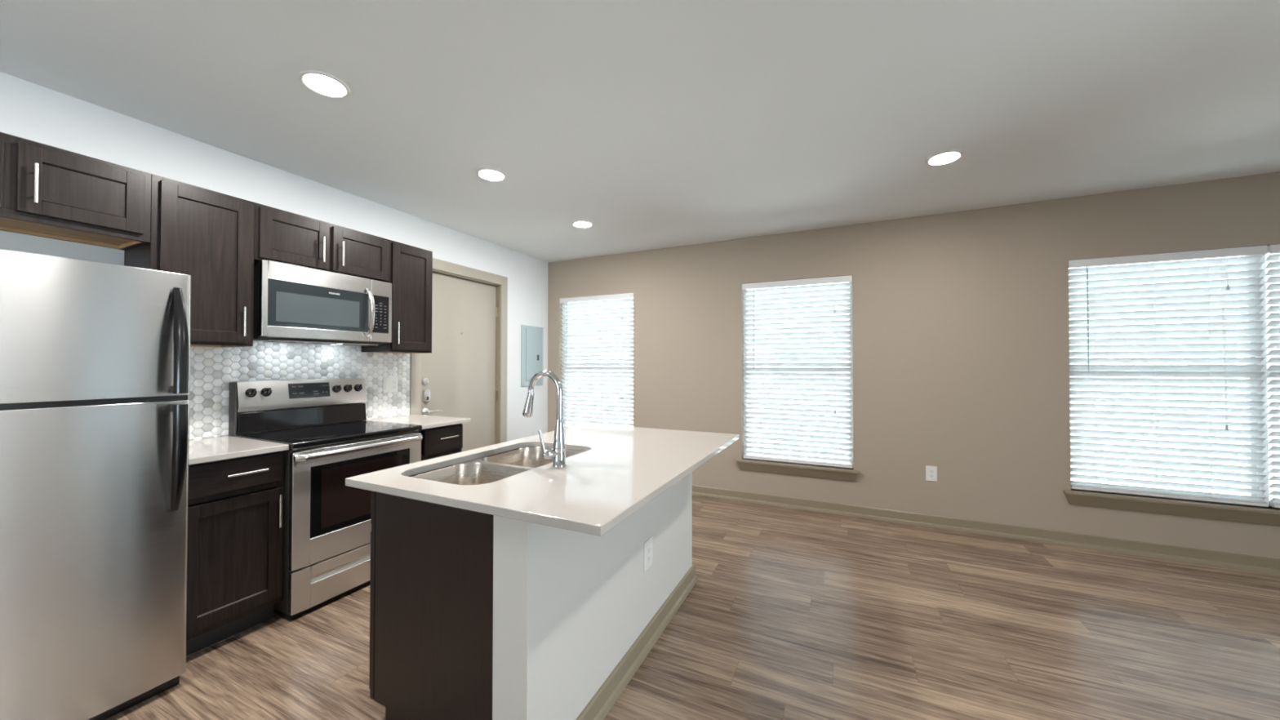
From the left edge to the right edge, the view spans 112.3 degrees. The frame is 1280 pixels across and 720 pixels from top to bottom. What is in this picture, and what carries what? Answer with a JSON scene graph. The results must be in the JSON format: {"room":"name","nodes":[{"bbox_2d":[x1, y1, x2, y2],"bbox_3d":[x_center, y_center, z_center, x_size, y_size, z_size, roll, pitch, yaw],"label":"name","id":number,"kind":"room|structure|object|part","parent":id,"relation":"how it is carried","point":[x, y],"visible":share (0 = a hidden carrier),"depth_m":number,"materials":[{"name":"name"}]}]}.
{"room":"open-plan kitchen","nodes":[
{"label":"open-plan kitchen","id":0,"kind":"room"},
{"bbox_2d":[0,71,548,441],"bbox_3d":[-2.574,0.063,2.278,0.128,2.576,6.561,0,-1,25],"label":"wall","id":1,"kind":"structure","parent":0,"point":[28,110],"depth_m":2.66,"materials":[{"name":"white paint"}]},
{"bbox_2d":[0,132,151,250],"bbox_3d":[-2.568,-0.714,1.722,0.376,0.324,0.758,0,-1,25],"label":"upper cabinet","id":2,"kind":"object","parent":1,"relation":"attached to","point":[46,191],"visible":1,"depth_m":1.81,"materials":[{"name":"brown wood"}]},
{"bbox_3d":[-2.519,-0.720,1.496,0.020,0.269,0.336,0,-1,25],"label":"door","id":3,"kind":"part","parent":2,"relation":"part of","materials":[{"name":"brown wood"}]},
{"bbox_3d":[-2.392,-0.697,1.698,0.038,0.157,0.012,0,-1,25],"label":"handle","id":4,"kind":"part","parent":2,"relation":"part of","materials":[{"name":"silver metal"}]},
{"bbox_3d":[-2.601,-0.567,1.736,0.292,0.030,0.726,0,-1,25],"label":"underside panel","id":5,"kind":"part","parent":2,"relation":"part of","materials":[{"name":"brown wood"}]},
{"bbox_3d":[-2.362,-0.716,1.829,0.020,0.269,0.337,0,-1,25],"label":"door","id":6,"kind":"part","parent":2,"relation":"part of","materials":[{"name":"brown wood"}]},
{"bbox_2d":[124,173,254,347],"bbox_3d":[-2.323,-0.473,2.239,0.376,0.794,0.389,0,-1,25],"label":"upper cabinet","id":7,"kind":"object","parent":1,"relation":"attached to","point":[206,235],"visible":0.75,"depth_m":2.18,"materials":[{"name":"brown wood"}]},
{"bbox_3d":[-2.195,-0.470,2.180,0.020,0.756,0.342,0,-1,25],"label":"door","id":8,"kind":"part","parent":7,"relation":"part of","materials":[{"name":"brown wood"}]},
{"bbox_3d":[-2.356,-0.091,2.250,0.292,0.030,0.357,0,-1,25],"label":"underside panel","id":9,"kind":"part","parent":7,"relation":"part of","materials":[{"name":"brown wood"}]},
{"bbox_3d":[-2.112,-0.204,2.286,0.038,0.157,0.012,0,-1,25],"label":"handle","id":10,"kind":"part","parent":7,"relation":"part of","materials":[{"name":"silver metal"}]},
{"bbox_2d":[253,202,389,282],"bbox_3d":[-2.073,-0.707,2.769,0.376,0.313,0.776,0,-1,25],"label":"upper cabinet","id":11,"kind":"object","parent":1,"relation":"attached to","point":[282,236],"visible":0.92,"depth_m":2.63,"materials":[{"name":"brown wood"}]},
{"bbox_3d":[-2.030,-0.707,2.532,0.020,0.282,0.352,0,-1,25],"label":"door","id":12,"kind":"part","parent":11,"relation":"part of","materials":[{"name":"brown wood"}]},
{"bbox_3d":[-1.948,-0.678,2.638,0.038,0.157,0.012,0,-1,25],"label":"handle","id":13,"kind":"part","parent":11,"relation":"part of","materials":[{"name":"silver metal"}]},
{"bbox_3d":[-1.900,-0.677,2.739,0.038,0.157,0.012,0,-1,25],"label":"handle","id":14,"kind":"part","parent":11,"relation":"part of","materials":[{"name":"silver metal"}]},
{"bbox_3d":[-1.865,-0.703,2.881,0.020,0.282,0.370,0,-1,25],"label":"door","id":15,"kind":"part","parent":11,"relation":"part of","materials":[{"name":"brown wood"}]},
{"bbox_2d":[253,259,391,346],"bbox_3d":[-2.047,-0.328,2.764,0.408,0.448,0.754,0,-1,25],"label":"microwave","id":16,"kind":"object","parent":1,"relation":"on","point":[293,304],"visible":0.98,"depth_m":2.62,"materials":[{"name":"silver metal"}]},
{"bbox_3d":[-1.959,-0.319,2.646,0.019,0.259,0.562,0,-1,25],"label":"door glass","id":17,"kind":"part","parent":16,"relation":"part of","materials":[{"name":"grey glass"}]},
{"bbox_3d":[-1.806,-0.316,2.873,0.064,0.326,0.027,0,-1,25],"label":"handle","id":18,"kind":"part","parent":16,"relation":"part of","materials":[{"name":"silver metal"}]},
{"bbox_2d":[382,376,398,392],"bbox_3d":[-1.970,0.194,3.393,0.010,0.123,0.121,0,-1,25],"label":"outlet","id":19,"kind":"object","parent":1,"relation":"attached to","point":[389,384],"visible":1,"depth_m":3.39,"materials":[{"name":"white plastic"}]},
{"bbox_2d":[392,379,396,388],"bbox_3d":[-1.955,0.194,3.419,0.002,0.071,0.033,0,-1,25],"label":"receptacle","id":20,"kind":"object","parent":19,"relation":"attached to","point":[394,381],"depth_m":3.42,"materials":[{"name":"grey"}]},
{"bbox_2d":[360,240,432,353],"bbox_3d":[-1.831,-0.457,3.278,0.376,0.801,0.355,0,-1,25],"label":"upper cabinet","id":21,"kind":"object","parent":1,"relation":"attached to","point":[411,267],"visible":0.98,"depth_m":3.20,"materials":[{"name":"brown wood"}]},
{"bbox_3d":[-1.864,-0.071,3.289,0.292,0.030,0.323,0,-1,25],"label":"underside panel","id":22,"kind":"part","parent":21,"relation":"part of","materials":[{"name":"brown wood"}]},
{"bbox_3d":[-1.738,-0.192,3.078,0.038,0.157,0.012,0,-1,25],"label":"handle","id":23,"kind":"part","parent":21,"relation":"part of","materials":[{"name":"silver metal"}]},
{"bbox_3d":[-1.723,-0.457,3.227,0.020,0.801,0.355,0,-1,25],"label":"frame","id":24,"kind":"part","parent":21,"relation":"part of","materials":[{"name":"brown wood"}]},
{"bbox_3d":[-1.705,-0.457,3.217,0.020,0.765,0.326,0,-1,25],"label":"door","id":25,"kind":"part","parent":21,"relation":"part of","materials":[{"name":"brown wood"}]},
{"bbox_2d":[409,257,507,451],"bbox_3d":[-1.714,0.243,4.084,0.138,2.260,1.123,0,-1,25],"label":"door","id":26,"kind":"structure","parent":1,"relation":"in","point":[464,375],"depth_m":4.15,"materials":[{"name":"beige paint"}]},
{"bbox_3d":[-1.820,0.452,3.772,0.061,0.066,0.169,0,-1,25],"label":"handle","id":27,"kind":"part","parent":26,"relation":"part of","materials":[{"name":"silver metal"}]},
{"bbox_3d":[-1.721,0.287,4.089,0.120,2.172,0.951,0,-1,25],"label":"frame","id":28,"kind":"part","parent":26,"relation":"part of","materials":[{"name":"brown paint"}]},
{"bbox_2d":[520,324,542,386],"bbox_3d":[-1.238,-0.046,4.951,0.020,0.690,0.379,0,-1,25],"label":"breaker panel","id":29,"kind":"object","parent":1,"relation":"attached to","point":[531,337],"visible":0.98,"depth_m":4.92,"materials":[{"name":"grey paint"}]},
{"bbox_3d":[-1.231,-0.063,4.959,0.006,0.595,0.257,0,-1,25],"label":"panel door","id":30,"kind":"part","parent":29,"relation":"part of","materials":[{"name":"grey paint"}]},
{"bbox_2d":[492,471,692,719],"bbox_3d":[-0.067,0.908,1.985,0.136,0.886,1.528,0,-1,25],"label":"wall","id":31,"kind":"structure","parent":0,"point":[568,606],"depth_m":1.49,"materials":[{"name":"white paint"}]},
{"bbox_2d":[575,564,697,719],"bbox_3d":[0.012,1.303,1.955,0.030,0.095,1.550,0,-1,25],"label":"baseboard","id":32,"kind":"structure","parent":31,"relation":"attached to","point":[598,707],"depth_m":1.88,"materials":[{"name":"brown paint"}]},
{"bbox_2d":[644,536,652,572],"bbox_3d":[0.040,0.923,2.044,0.008,0.134,0.094,0,-1,25],"label":"outlet","id":33,"kind":"object","parent":31,"relation":"attached to","point":[648,544],"visible":1,"depth_m":2.04,"materials":[{"name":"white plastic"}]},
{"bbox_2d":[647,544,650,563],"bbox_3d":[0.043,0.923,2.043,0.002,0.078,0.033,0,-1,25],"label":"receptacle","id":34,"kind":"object","parent":33,"relation":"attached to","point":[648,545],"depth_m":2.04,"materials":[{"name":"grey plastic"}]},
{"bbox_2d":[0,0,1279,262],"bbox_3d":[0.813,-1.278,0.782,7.540,0.080,6.721,0,-1,25],"label":"ceiling","id":35,"kind":"structure","parent":0,"point":[654,124],"depth_m":2.01,"materials":[{"name":"white paint"}]},
{"bbox_2d":[297,69,350,97],"bbox_3d":[-1.402,-1.222,1.911,0.188,0.012,0.188,0,-1,25],"label":"recessed light","id":36,"kind":"object","parent":35,"relation":"in","point":[322,83],"visible":1,"depth_m":1.90,"materials":[{"name":"white plastic"}]},
{"bbox_2d":[475,168,506,181],"bbox_3d":[-0.975,-1.211,2.815,0.188,0.012,0.188,0,-1,25],"label":"recessed light","id":37,"kind":"object","parent":35,"relation":"in","point":[488,174],"visible":1,"depth_m":2.80,"materials":[{"name":"white plastic"}]},
{"bbox_2d":[571,220,593,227],"bbox_3d":[-0.509,-1.199,3.801,0.188,0.012,0.188,0,-1,25],"label":"recessed light","id":38,"kind":"object","parent":35,"relation":"in","point":[580,224],"visible":1,"depth_m":3.78,"materials":[{"name":"white plastic"}]},
{"bbox_2d":[925,150,964,165],"bbox_3d":[1.828,-1.210,2.580,0.188,0.012,0.188,0,-1,25],"label":"recessed light","id":39,"kind":"object","parent":35,"relation":"in","point":[949,156],"visible":1,"depth_m":2.56,"materials":[{"name":"white plastic"}]},
{"bbox_2d":[105,494,1279,719],"bbox_3d":[0.801,1.367,0.733,7.340,0.060,6.481,0,-1,25],"label":"floor","id":40,"kind":"structure","parent":0,"point":[788,614],"depth_m":2.08,"materials":[{"name":"wood"}]},
{"bbox_2d":[0,248,191,719],"bbox_3d":[-2.342,0.486,1.588,0.834,1.715,0.760,0,-1,25],"label":"refrigerator","id":41,"kind":"object","parent":40,"relation":"on","point":[95,357],"visible":1,"depth_m":1.54,"materials":[{"name":"grey metal"}]},
{"bbox_3d":[-2.057,0.724,1.450,0.075,1.124,0.760,0,-1,25],"label":"fridge door","id":42,"kind":"part","parent":41,"relation":"part of","materials":[{"name":"silver metal"}]},
{"bbox_3d":[-2.056,-0.108,1.460,0.075,0.500,0.760,0,-1,25],"label":"freezer door","id":43,"kind":"part","parent":41,"relation":"part of","materials":[{"name":"silver metal"}]},
{"bbox_3d":[-1.861,0.393,1.724,0.080,0.430,0.047,0,-1,25],"label":"handle","id":44,"kind":"part","parent":41,"relation":"part of","materials":[{"name":"black plastic"}]},
{"bbox_3d":[-1.860,-0.080,1.729,0.080,0.428,0.047,0,-1,25],"label":"handle","id":45,"kind":"part","parent":41,"relation":"part of","materials":[{"name":"black plastic"}]},
{"bbox_2d":[186,450,284,655],"bbox_3d":[-2.188,0.907,2.168,0.653,0.886,0.403,0,-1,25],"label":"base cabinet","id":46,"kind":"object","parent":40,"relation":"on","point":[235,521],"visible":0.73,"depth_m":2.05,"materials":[{"name":"brown wood"}]},
{"bbox_3d":[-1.935,0.549,2.053,0.020,0.143,0.374,0,-1,25],"label":"drawer","id":47,"kind":"part","parent":46,"relation":"part of","materials":[{"name":"brown wood"}]},
{"bbox_2d":[188,435,288,465],"bbox_3d":[-2.194,0.451,2.177,0.642,0.028,0.406,0,-1,25],"label":"countertop","id":48,"kind":"structure","parent":46,"relation":"on","point":[224,447],"depth_m":2.13,"materials":[{"name":"white stone"}]},
{"bbox_3d":[-1.895,0.544,2.072,0.038,0.012,0.157,0,-1,25],"label":"handle","id":49,"kind":"part","parent":46,"relation":"part of","materials":[{"name":"silver metal"}]},
{"bbox_3d":[-1.839,0.768,2.187,0.038,0.165,0.012,0,-1,25],"label":"handle","id":50,"kind":"part","parent":46,"relation":"part of","materials":[{"name":"silver metal"}]},
{"bbox_2d":[228,377,422,620],"bbox_3d":[-1.912,0.742,2.684,0.717,1.230,0.755,0,-1,25],"label":"range","id":51,"kind":"object","parent":40,"relation":"on","point":[323,423],"visible":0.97,"depth_m":2.48,"materials":[{"name":"grey metal"}]},
{"bbox_3d":[-2.289,0.194,2.531,0.033,0.053,0.053,0,-1,25],"label":"knob","id":52,"kind":"part","parent":51,"relation":"part of","materials":[{"name":"black plastic"}]},
{"bbox_3d":[-2.257,0.195,2.598,0.033,0.053,0.053,0,-1,25],"label":"knob","id":53,"kind":"part","parent":51,"relation":"part of","materials":[{"name":"black plastic"}]},
{"bbox_3d":[-2.172,0.375,2.816,0.031,0.122,0.738,0,-1,25],"label":"splash panel","id":54,"kind":"part","parent":51,"relation":"part of","materials":[{"name":"black glass"}]},
{"bbox_3d":[-1.929,1.340,2.685,0.595,0.034,0.730,0,-1,25],"label":"frame","id":55,"kind":"part","parent":51,"relation":"part of","materials":[{"name":"black"}]},
{"bbox_2d":[235,420,422,450],"bbox_3d":[-1.897,0.455,2.681,0.593,0.036,0.754,0,-1,25],"label":"cooktop","id":56,"kind":"object","parent":51,"relation":"in","point":[316,437],"depth_m":2.59,"materials":[{"name":"black glass"}]},
{"bbox_3d":[-1.651,1.215,2.555,0.036,0.220,0.748,0,-1,25],"label":"storage drawer","id":57,"kind":"part","parent":51,"relation":"part of","materials":[{"name":"silver metal"}]},
{"bbox_3d":[-2.086,0.200,2.959,0.033,0.053,0.053,0,-1,25],"label":"knob","id":58,"kind":"part","parent":51,"relation":"part of","materials":[{"name":"black plastic"}]},
{"bbox_3d":[-1.649,1.181,2.553,0.025,0.034,0.565,0,-1,25],"label":"drawer pull","id":59,"kind":"part","parent":51,"relation":"part of","materials":[{"name":"silver metal"}]},
{"bbox_3d":[-2.055,0.200,3.025,0.033,0.053,0.053,0,-1,25],"label":"knob","id":60,"kind":"part","parent":51,"relation":"part of","materials":[{"name":"black plastic"}]},
{"bbox_3d":[-1.649,0.791,2.560,0.033,0.612,0.748,0,-1,25],"label":"oven door","id":61,"kind":"part","parent":51,"relation":"part of","materials":[{"name":"silver metal"}]},
{"bbox_3d":[-1.613,0.513,2.546,0.058,0.038,0.742,0,-1,25],"label":"handle","id":62,"kind":"part","parent":51,"relation":"part of","materials":[{"name":"silver metal"}]},
{"bbox_3d":[-2.025,0.201,3.090,0.033,0.053,0.053,0,-1,25],"label":"knob","id":63,"kind":"part","parent":51,"relation":"part of","materials":[{"name":"black plastic"}]},
{"bbox_2d":[417,423,462,461],"bbox_3d":[-1.691,0.920,3.219,0.653,0.886,0.392,0,-1,25],"label":"base cabinet","id":64,"kind":"object","parent":40,"relation":"on","point":[437,442],"visible":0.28,"depth_m":3.11,"materials":[{"name":"brown wood"}]},
{"bbox_2d":[366,414,471,429],"bbox_3d":[-1.688,0.464,3.248,0.642,0.028,0.444,0,-1,25],"label":"countertop","id":65,"kind":"structure","parent":64,"relation":"on","point":[426,421],"depth_m":3.21,"materials":[{"name":"white stone"}]},
{"bbox_3d":[-1.397,0.563,3.126,0.038,0.012,0.157,0,-1,25],"label":"handle","id":66,"kind":"part","parent":64,"relation":"part of","materials":[{"name":"silver metal"}]},
{"bbox_2d":[368,446,581,719],"bbox_3d":[-0.426,0.909,2.148,0.649,0.886,1.516,0,-1,25],"label":"base cabinet","id":67,"kind":"object","parent":40,"relation":"on","point":[431,579],"visible":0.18,"depth_m":1.44,"materials":[{"name":"brown wood"}]},
{"bbox_3d":[-0.891,0.933,1.814,0.019,0.580,0.490,0,-1,25],"label":"door","id":68,"kind":"part","parent":67,"relation":"part of","materials":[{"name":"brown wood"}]},
{"bbox_3d":[-0.708,0.901,1.453,0.564,0.886,0.018,0,-1,25],"label":"panel","id":69,"kind":"part","parent":67,"relation":"part of","materials":[{"name":"brown wood"}]},
{"bbox_3d":[-0.658,0.858,2.260,0.019,0.781,1.514,0,-1,25],"label":"frame","id":70,"kind":"part","parent":67,"relation":"part of","materials":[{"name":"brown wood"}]},
{"bbox_2d":[345,423,738,536],"bbox_3d":[-0.241,0.452,2.066,1.079,0.028,1.621,0,-1,25],"label":"countertop","id":71,"kind":"structure","parent":67,"relation":"on","point":[620,469],"depth_m":1.57,"materials":[{"name":"white stone"}]},
{"bbox_2d":[411,446,584,484],"bbox_3d":[-0.580,0.568,1.895,0.496,0.209,0.850,0,-1,25],"label":"sink","id":72,"kind":"object","parent":71,"relation":"in","point":[498,467],"visible":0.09,"depth_m":1.93,"materials":[{"name":"silver metal"}]},
{"bbox_3d":[-0.669,0.563,1.707,0.440,0.203,0.378,0,-1,25],"label":"bowl","id":73,"kind":"part","parent":72,"relation":"part of","materials":[{"name":"silver metal"}]},
{"bbox_3d":[-0.494,0.558,2.077,0.440,0.183,0.390,0,-1,25],"label":"bowl","id":74,"kind":"part","parent":72,"relation":"part of","materials":[{"name":"silver metal"}]},
{"bbox_2d":[522,370,566,466],"bbox_3d":[-0.413,0.239,1.778,0.216,0.391,0.104,0,-1,25],"label":"faucet","id":75,"kind":"object","parent":71,"relation":"on","point":[557,453],"visible":1,"depth_m":1.75,"materials":[{"name":"silver metal"}]},
{"bbox_3d":[-0.398,0.149,1.798,0.172,0.211,0.026,0,-1,25],"label":"spout","id":76,"kind":"part","parent":75,"relation":"part of","materials":[{"name":"silver metal"}]},
{"bbox_3d":[-0.374,0.340,1.734,0.075,0.120,0.037,1,-1,-35],"label":"lever","id":77,"kind":"part","parent":75,"relation":"part of","materials":[{"name":"silver metal"}]},
{"bbox_2d":[547,171,1279,558],"bbox_3d":[2.213,0.086,3.733,7.540,2.576,0.160,0,-1,25],"label":"wall","id":78,"kind":"structure","parent":0,"point":[961,319],"depth_m":3.52,"materials":[{"name":"beige paint"}]},
{"bbox_2d":[563,310,633,426],"bbox_3d":[-0.501,0.168,4.980,1.085,1.825,0.202,0,-1,25],"label":"window","id":79,"kind":"structure","parent":78,"relation":"in","point":[567,310],"depth_m":5.23,"materials":[{"name":"white plastic"}]},
{"bbox_2d":[560,292,633,428],"bbox_3d":[-0.509,0.115,4.964,0.989,1.715,0.074,0,-1,25],"label":"window blind","id":80,"kind":"object","parent":79,"relation":"attached to","point":[585,360],"visible":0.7,"depth_m":4.96,"materials":[{"name":"white plastic"}]},
{"bbox_3d":[-0.797,0.141,5.110,0.002,1.650,0.054,0,-1,25],"label":"ladder cord","id":81,"kind":"part","parent":80,"relation":"part of","materials":[{"name":"white fabric"}]},
{"bbox_3d":[-0.506,-0.714,4.978,0.989,0.058,0.062,0,-1,25],"label":"head rail","id":82,"kind":"part","parent":80,"relation":"part of","materials":[{"name":"white plastic"}]},
{"bbox_3d":[-0.202,-0.142,4.793,0.014,1.090,0.006,0,-1,25],"label":"lift cord","id":83,"kind":"part","parent":80,"relation":"part of","materials":[{"name":"white fabric"}]},
{"bbox_2d":[736,281,859,481],"bbox_3d":[1.463,0.159,4.052,1.070,1.825,0.202,0,-1,25],"label":"window","id":84,"kind":"structure","parent":78,"relation":"in","point":[820,472],"depth_m":3.94,"materials":[{"name":"white plastic"}]},
{"bbox_2d":[742,275,852,468],"bbox_3d":[1.455,0.106,4.035,0.974,1.715,0.074,0,-1,25],"label":"window blind","id":85,"kind":"object","parent":84,"relation":"attached to","point":[846,280],"visible":1,"depth_m":4.04,"materials":[{"name":"white plastic"}]},
{"bbox_3d":[1.174,0.133,4.179,0.002,1.650,0.054,0,-1,25],"label":"ladder cord","id":86,"kind":"part","parent":85,"relation":"part of","materials":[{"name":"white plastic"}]},
{"bbox_3d":[1.458,-0.722,4.050,0.974,0.058,0.062,0,-1,25],"label":"head rail","id":87,"kind":"part","parent":85,"relation":"part of","materials":[{"name":"white plastic"}]},
{"bbox_3d":[1.482,0.132,4.034,0.002,1.650,0.054,0,-1,25],"label":"ladder cord","id":88,"kind":"part","parent":85,"relation":"part of","materials":[{"name":"white fabric"}]},
{"bbox_3d":[1.458,0.955,4.035,0.962,0.017,0.052,0,-1,25],"label":"rail","id":89,"kind":"part","parent":85,"relation":"part of","materials":[{"name":"white plastic"}]},
{"bbox_3d":[1.762,0.130,3.901,0.002,1.650,0.054,0,-1,25],"label":"ladder cord","id":90,"kind":"part","parent":85,"relation":"part of","materials":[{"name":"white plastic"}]},
{"bbox_3d":[1.750,-0.120,3.870,0.014,1.150,0.006,0,-1,25],"label":"lift cord","id":91,"kind":"part","parent":85,"relation":"part of","materials":[{"name":"white fabric"}]},
{"bbox_3d":[1.751,-0.575,3.875,0.014,0.240,0.006,0,-1,25],"label":"lift cord","id":92,"kind":"part","parent":85,"relation":"part of","materials":[{"name":"white fabric"}]},
{"bbox_3d":[1.450,0.982,4.018,1.070,0.022,0.147,0,-1,25],"label":"sill","id":93,"kind":"part","parent":84,"relation":"part of","materials":[{"name":"brown paint"}]},
{"bbox_2d":[925,465,937,481],"bbox_3d":[2.403,0.936,3.539,0.078,0.123,0.008,0,-1,25],"label":"outlet","id":94,"kind":"object","parent":78,"relation":"attached to","point":[931,471],"visible":1,"depth_m":3.54,"materials":[{"name":"white plastic"}]},
{"bbox_2d":[928,468,933,478],"bbox_3d":[2.402,0.936,3.537,0.034,0.075,0.002,0,-1,25],"label":"receptacle","id":95,"kind":"object","parent":94,"relation":"attached to","point":[931,470],"depth_m":3.54,"materials":[{"name":"grey plastic"}]},
{"bbox_2d":[692,484,1279,574],"bbox_3d":[2.171,1.325,3.632,7.300,0.095,0.030,0,-1,25],"label":"baseboard","id":96,"kind":"structure","parent":78,"relation":"attached to","point":[1162,551],"depth_m":3.28,"materials":[{"name":"brown paint"}]},
{"bbox_2d":[1062,254,1279,526],"bbox_3d":[4.091,0.157,2.809,2.045,1.807,0.202,0,-1,25],"label":"window","id":97,"kind":"structure","parent":78,"relation":"in","point":[1264,516],"depth_m":2.86,"materials":[{"name":"white plastic"}]},
{"bbox_2d":[1068,244,1268,506],"bbox_3d":[3.640,0.105,3.002,0.968,1.697,0.074,0,-1,25],"label":"window blind","id":98,"kind":"object","parent":97,"relation":"attached to","point":[1251,251],"visible":0.93,"depth_m":2.99,"materials":[{"name":"white plastic"}]},
{"bbox_3d":[3.335,0.132,3.157,0.002,1.632,0.054,0,-1,25],"label":"ladder cord","id":99,"kind":"part","parent":98,"relation":"part of","materials":[{"name":"white fabric"}]},
{"bbox_3d":[3.615,0.131,3.025,0.002,1.632,0.054,0,-1,25],"label":"ladder cord","id":100,"kind":"part","parent":98,"relation":"part of","materials":[{"name":"white fabric"}]},
{"bbox_3d":[3.643,-0.714,3.017,0.968,0.058,0.062,0,-1,25],"label":"head rail","id":101,"kind":"part","parent":98,"relation":"part of","materials":[{"name":"white plastic"}]},
{"bbox_3d":[3.643,0.946,3.002,0.956,0.017,0.052,0,-1,25],"label":"rail","id":102,"kind":"part","parent":98,"relation":"part of","materials":[{"name":"white plastic"}]},
{"bbox_3d":[3.850,0.130,2.914,0.002,1.632,0.054,0,-1,25],"label":"ladder cord","id":103,"kind":"part","parent":98,"relation":"part of","materials":[{"name":"white fabric"}]},
{"bbox_3d":[3.889,-0.126,2.859,0.014,1.122,0.006,0,-1,25],"label":"lift cord","id":104,"kind":"part","parent":98,"relation":"part of","materials":[{"name":"white fabric"}]},
{"bbox_3d":[3.903,-0.591,2.858,0.014,0.192,0.006,0,-1,25],"label":"lift cord","id":105,"kind":"part","parent":98,"relation":"part of","materials":[{"name":"white fabric"}]},
{"bbox_3d":[4.079,0.971,2.775,2.045,0.022,0.147,0,-1,25],"label":"sill","id":106,"kind":"part","parent":97,"relation":"part of","materials":[{"name":"brown paint"}]},
{"bbox_2d":[1265,244,1279,508],"bbox_3d":[4.526,0.102,2.583,0.968,1.697,0.074,0,-1,25],"label":"window blind","id":107,"kind":"object","parent":97,"relation":"attached to","point":[1273,250],"visible":0.95,"depth_m":2.79,"materials":[{"name":"white plastic"}]},
{"bbox_3d":[4.529,-0.718,2.598,0.968,0.058,0.062,0,-1,25],"label":"head rail","id":108,"kind":"part","parent":107,"relation":"part of","materials":[{"name":"white plastic"}]},
{"bbox_3d":[4.529,0.942,2.583,0.956,0.017,0.052,0,-1,25],"label":"rail","id":109,"kind":"part","parent":107,"relation":"part of","materials":[{"name":"white plastic"}]},
{"label":"outside","id":110,"kind":"structure","parent":0,"visible":0},
{"bbox_3d":[9.044,4.759,5.622,42.000,0.110,42.000,0,-1,25],"label":"ground","id":111,"kind":"structure","parent":110,"visible":0},
{"bbox_2d":[568,254,1279,500],"bbox_3d":[8.017,1.065,15.184,26.000,7.500,0.470,0,-1,25],"label":"building","id":112,"kind":"structure","parent":111,"relation":"on","point":[1267,255],"depth_m":12.37,"materials":[{"name":"white paint"}]}
]}

